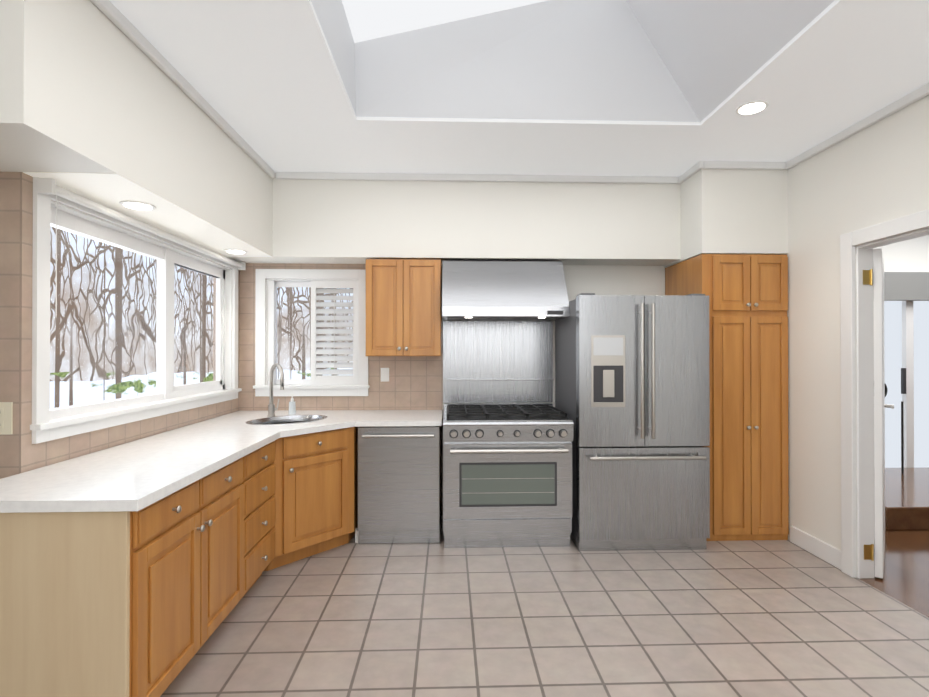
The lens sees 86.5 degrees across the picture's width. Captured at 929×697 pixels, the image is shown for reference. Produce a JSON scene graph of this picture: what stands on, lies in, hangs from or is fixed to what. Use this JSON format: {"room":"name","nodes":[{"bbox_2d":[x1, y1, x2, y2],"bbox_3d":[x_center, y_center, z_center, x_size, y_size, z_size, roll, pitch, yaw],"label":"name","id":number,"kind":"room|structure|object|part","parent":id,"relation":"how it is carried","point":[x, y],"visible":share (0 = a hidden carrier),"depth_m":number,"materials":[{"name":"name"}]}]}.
{"room":"kitchen","nodes":[
{"label":"kitchen","id":0,"kind":"room"},
{"bbox_2d":[0,172,238,478],"bbox_3d":[-1.937,0.017,3.165,0.150,2.800,2.270,0,0,-2],"label":"wall","id":1,"kind":"structure","parent":0,"point":[20,452],"depth_m":2.04,"materials":[{"name":"tile"}]},
{"bbox_2d":[0,402,12,434],"bbox_3d":[-1.909,0.287,2.025,0.100,0.132,0.008,0,0,-2],"label":"duplex electrical outlet","id":2,"kind":"object","parent":1,"relation":"attached to","point":[6,418],"visible":1,"depth_m":2.02,"materials":[{"name":"beige plastic"}]},
{"bbox_2d":[30,177,245,443],"bbox_3d":[-1.869,-0.158,3.083,0.180,1.130,2.020,0,0,-2],"label":"window","id":3,"kind":"structure","parent":1,"relation":"in","point":[167,397],"depth_m":2.72,"materials":[{"name":"white wood"}]},
{"bbox_2d":[0,0,787,266],"bbox_3d":[-0.573,-1.046,2.915,6.000,0.675,2.570,0,0,-2],"label":"soffit","id":4,"kind":"structure","parent":0,"point":[87,86],"depth_m":3.66,"materials":[{"name":"white paint"}]},
{"bbox_2d":[23,172,271,256],"bbox_3d":[-1.665,-0.723,2.953,0.378,0.002,1.818,0,0,-2],"label":"ceiling soffit","id":5,"kind":"structure","parent":4,"relation":"attached to","point":[112,190],"depth_m":2.57,"materials":[{"name":"white paint"}]},
{"bbox_2d":[119,200,155,210],"bbox_3d":[-1.649,-0.720,2.493,0.156,0.009,0.156,0,0,-2],"label":"recessed light","id":6,"kind":"object","parent":5,"relation":"attached to","point":[139,205],"visible":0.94,"depth_m":2.47,"materials":[{"name":"white"}]},
{"bbox_2d":[224,249,246,253],"bbox_3d":[-1.687,-0.714,3.642,0.156,0.009,0.156,0,0,-2],"label":"recessed light","id":7,"kind":"object","parent":5,"relation":"attached to","point":[235,251],"visible":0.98,"depth_m":3.61,"materials":[{"name":"white plastic"}]},
{"bbox_2d":[239,263,666,515],"bbox_3d":[0.317,0.023,4.301,4.430,2.800,0.150,0,0,-2],"label":"wall","id":8,"kind":"structure","parent":0,"point":[415,383],"depth_m":4.20,"materials":[{"name":"tile"}]},
{"bbox_2d":[253,269,369,395],"bbox_3d":[-1.286,-0.133,4.210,0.960,1.070,0.165,0,0,-2],"label":"window","id":9,"kind":"structure","parent":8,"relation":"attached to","point":[338,381],"depth_m":4.18,"materials":[{"name":"white"}]},
{"bbox_2d":[381,368,388,381],"bbox_3d":[-0.675,0.222,4.187,0.072,0.116,0.009,0,0,-2],"label":"switch plate","id":10,"kind":"object","parent":8,"relation":"attached to","point":[384,374],"visible":1,"depth_m":4.18,"materials":[{"name":"white plastic"}]},
{"bbox_2d":[366,259,441,355],"bbox_3d":[-0.484,-0.319,4.008,0.590,0.760,0.377,0,0,-2],"label":"upper cabinet","id":11,"kind":"object","parent":8,"relation":"attached to","point":[403,307],"visible":1,"depth_m":3.85,"materials":[{"name":"brown wood"}]},
{"bbox_2d":[443,321,552,402],"bbox_3d":[0.285,0.115,4.198,0.940,0.695,0.048,0,0,-2],"label":"backsplash","id":12,"kind":"structure","parent":8,"relation":"attached to","point":[497,361],"depth_m":4.21,"materials":[{"name":"silver metal"}]},
{"bbox_2d":[442,261,569,320],"bbox_3d":[0.303,-0.466,3.959,0.960,0.467,0.529,0,0,-2],"label":"range hood","id":13,"kind":"object","parent":8,"relation":"attached to","point":[504,290],"visible":1,"depth_m":3.79,"materials":[{"name":"silver metal"}]},
{"bbox_2d":[110,0,928,176],"bbox_3d":[2.778,-1.401,1.452,12.600,0.020,6.020,0,0,-2],"label":"ceiling","id":14,"kind":"structure","parent":0,"point":[263,78],"depth_m":2.81,"materials":[{"name":"white paint"}]},
{"bbox_2d":[90,0,277,178],"bbox_3d":[-1.451,-1.357,2.697,0.046,0.055,2.250,0,0,-2],"label":"crown molding","id":15,"kind":"structure","parent":14,"relation":"attached to","point":[124,25],"depth_m":2.43,"materials":[{"name":"white"}]},
{"bbox_2d":[278,172,685,183],"bbox_3d":[0.120,-1.352,3.906,3.250,0.055,0.038,0,0,-2],"label":"crown molding","id":16,"kind":"structure","parent":14,"relation":"attached to","point":[281,175],"depth_m":3.90,"materials":[{"name":"white"}]},
{"bbox_2d":[311,0,834,121],"bbox_3d":[0.440,-1.805,1.947,2.120,0.792,2.160,0,0,-2],"label":"skylight","id":17,"kind":"object","parent":14,"relation":"in","point":[657,60],"visible":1,"depth_m":2.98,"materials":[{"name":"white paint"}]},
{"bbox_2d":[735,100,768,114],"bbox_3d":[1.651,-1.380,2.836,0.166,0.009,0.166,0,0,-2],"label":"recessed light","id":18,"kind":"object","parent":14,"relation":"in","point":[753,107],"visible":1,"depth_m":2.82,"materials":[{"name":"white plastic"}]},
{"bbox_2d":[160,516,928,696],"bbox_3d":[-0.520,1.438,1.329,6.000,0.060,6.020,0,0,-2],"label":"floor","id":19,"kind":"structure","parent":0,"point":[748,618],"depth_m":2.49,"materials":[{"name":"tile"}]},
{"bbox_2d":[0,510,247,696],"bbox_3d":[-1.467,0.983,2.136,0.640,0.860,0.933,0,0,-2],"label":"base cabinet","id":20,"kind":"object","parent":19,"relation":"on","point":[136,568],"depth_m":1.68,"materials":[{"name":"brown wood"}]},
{"bbox_2d":[0,410,442,513],"bbox_3d":[-0.996,0.537,2.922,1.707,0.040,2.508,0,0,-2],"label":"countertop","id":21,"kind":"structure","parent":20,"relation":"on","point":[305,459],"depth_m":2.62,"materials":[{"name":"white stone"}]},
{"bbox_2d":[267,363,283,416],"bbox_3d":[-1.425,0.315,3.739,0.166,0.408,0.185,0,0,-2],"label":"faucet","id":22,"kind":"object","parent":21,"relation":"on","point":[272,409],"visible":1,"depth_m":3.76,"materials":[{"name":"silver metal"}]},
{"bbox_2d":[288,394,295,414],"bbox_3d":[-1.365,0.440,3.905,0.057,0.160,0.056,0,0,-2],"label":"soap dispenser","id":23,"kind":"object","parent":21,"relation":"on","point":[292,407],"visible":1,"depth_m":3.89,"materials":[{"name":"white plastic"}]},
{"bbox_2d":[248,510,279,590],"bbox_3d":[-1.480,0.986,2.815,0.620,0.860,0.551,0,0,-2],"label":"base cabinet","id":24,"kind":"object","parent":19,"relation":"on","point":[263,525],"depth_m":2.86,"materials":[{"name":"brown wood"}]},
{"bbox_2d":[280,510,357,565],"bbox_3d":[-1.326,0.980,3.621,1.060,0.880,1.049,0,0,-2],"label":"base cabinet","id":25,"kind":"object","parent":19,"relation":"on","point":[303,533],"depth_m":3.31,"materials":[{"name":"brown wood"}]},
{"bbox_2d":[355,528,357,542],"bbox_3d":[-0.785,1.369,3.612,0.022,0.100,0.030,0,0,-2],"label":"dishwasher filler leg","id":26,"kind":"object","parent":19,"relation":"on","point":[356,536],"visible":0.71,"depth_m":3.60,"materials":[{"name":"white plastic"}]},
{"bbox_2d":[357,426,440,543],"bbox_3d":[-0.483,0.994,3.829,0.590,0.853,0.651,0,0,-2],"label":"dishwasher","id":27,"kind":"object","parent":19,"relation":"on","point":[398,484],"visible":0.94,"depth_m":3.56,"materials":[{"name":"silver metal"}]},
{"bbox_2d":[443,403,573,547],"bbox_3d":[0.298,0.943,3.805,0.920,0.955,0.790,0,0,-2],"label":"range","id":28,"kind":"object","parent":19,"relation":"on","point":[507,474],"visible":1,"depth_m":3.48,"materials":[{"name":"silver metal"}]},
{"bbox_2d":[555,293,709,550],"bbox_3d":[1.246,0.518,3.805,0.921,1.805,0.858,0,0,-2],"label":"refrigerator","id":29,"kind":"object","parent":19,"relation":"on","point":[632,392],"visible":0.96,"depth_m":3.45,"materials":[{"name":"grey metal"}]},
{"bbox_2d":[665,254,788,540],"bbox_3d":[2.067,0.362,3.938,0.644,2.118,0.675,0,0,-2],"label":"pantry cabinet","id":30,"kind":"object","parent":19,"relation":"on","point":[747,294],"visible":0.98,"depth_m":3.64,"materials":[{"name":"brown wood"}]},
{"bbox_2d":[785,95,928,577],"bbox_3d":[2.531,0.009,1.363,0.100,2.800,5.870,0,0,-2],"label":"wall","id":31,"kind":"structure","parent":0,"point":[876,173],"depth_m":3.29,"materials":[{"name":"white paint"}]},
{"bbox_2d":[694,161,785,171],"bbox_3d":[2.035,-1.353,3.644,0.620,0.055,0.030,0,0,-2],"label":"crown molding","id":32,"kind":"structure","parent":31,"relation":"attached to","point":[757,165],"depth_m":3.63,"materials":[{"name":"white"}]},
{"bbox_2d":[790,525,840,569],"bbox_3d":[2.405,1.358,3.383,0.015,0.120,0.490,0,0,-2],"label":"baseboard","id":33,"kind":"structure","parent":31,"relation":"attached to","point":[826,552],"depth_m":3.35,"materials":[{"name":"white wood"}]},
{"bbox_2d":[786,83,928,169],"bbox_3d":[2.472,-1.365,1.052,0.038,0.055,5.240,0,0,-2],"label":"crown molding","id":34,"kind":"structure","parent":31,"relation":"attached to","point":[923,91],"depth_m":2.97,"materials":[{"name":"white"}]},
{"bbox_2d":[863,248,893,578],"bbox_3d":[2.786,0.397,3.350,0.682,2.018,0.654,0,0,-2],"label":"door","id":35,"kind":"structure","parent":31,"relation":"in","point":[880,405],"depth_m":3.03,"materials":[{"name":"white wood"}]},
{"bbox_3d":[2.483,0.407,3.033,0.056,1.790,0.012,0,0,-2],"label":"door hinges","id":36,"kind":"part","parent":35,"relation":"part of","materials":[{"name":"gold metal"}]},
{"bbox_2d":[840,209,928,578],"bbox_3d":[2.475,0.345,2.605,0.128,2.140,1.080,0,0,-2],"label":"door frame","id":37,"kind":"structure","parent":31,"relation":"attached to","point":[856,319],"depth_m":3.04,"materials":[{"name":"white wood"}]},
{"bbox_2d":[858,529,928,617],"bbox_3d":[5.700,1.450,3.827,6.600,0.060,10.600,0,0,-2],"label":"floor","id":38,"kind":"structure","parent":0,"point":[905,580],"depth_m":3.17,"materials":[{"name":"brown wood"}]},
{"bbox_2d":[885,467,928,529],"bbox_3d":[5.126,1.334,4.549,3.700,0.180,1.280,0,0,-2],"label":"step platform","id":39,"kind":"object","parent":38,"relation":"on","point":[907,500],"visible":0.46,"depth_m":4.06,"materials":[{"name":"brown wood"}]},
{"bbox_2d":[885,384,903,473],"bbox_3d":[4.136,0.775,4.816,0.418,0.937,0.144,0,0,-2],"label":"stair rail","id":40,"kind":"object","parent":39,"relation":"on","point":[902,442],"visible":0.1,"depth_m":4.88,"materials":[{"name":"black"}]},
{"bbox_2d":[873,235,928,327],"bbox_3d":[5.691,0.027,5.310,6.480,2.800,0.150,0,0,-2],"label":"wall","id":41,"kind":"structure","parent":0,"point":[910,255],"depth_m":5.20,"materials":[{"name":"white paint"}]},
{"bbox_2d":[873,272,928,467],"bbox_3d":[5.154,0.317,5.225,1.800,2.220,0.180,0,0,-2],"label":"window","id":42,"kind":"structure","parent":41,"relation":"in","point":[906,321],"depth_m":5.26,"materials":[{"name":"white plastic"}]},
{"label":"outside","id":43,"kind":"structure","parent":0,"visible":0},
{"bbox_2d":[50,227,352,408],"bbox_3d":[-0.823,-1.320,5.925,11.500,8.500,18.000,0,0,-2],"label":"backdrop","id":44,"kind":"structure","parent":43,"point":[116,293],"depth_m":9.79,"materials":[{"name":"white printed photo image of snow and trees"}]}
]}

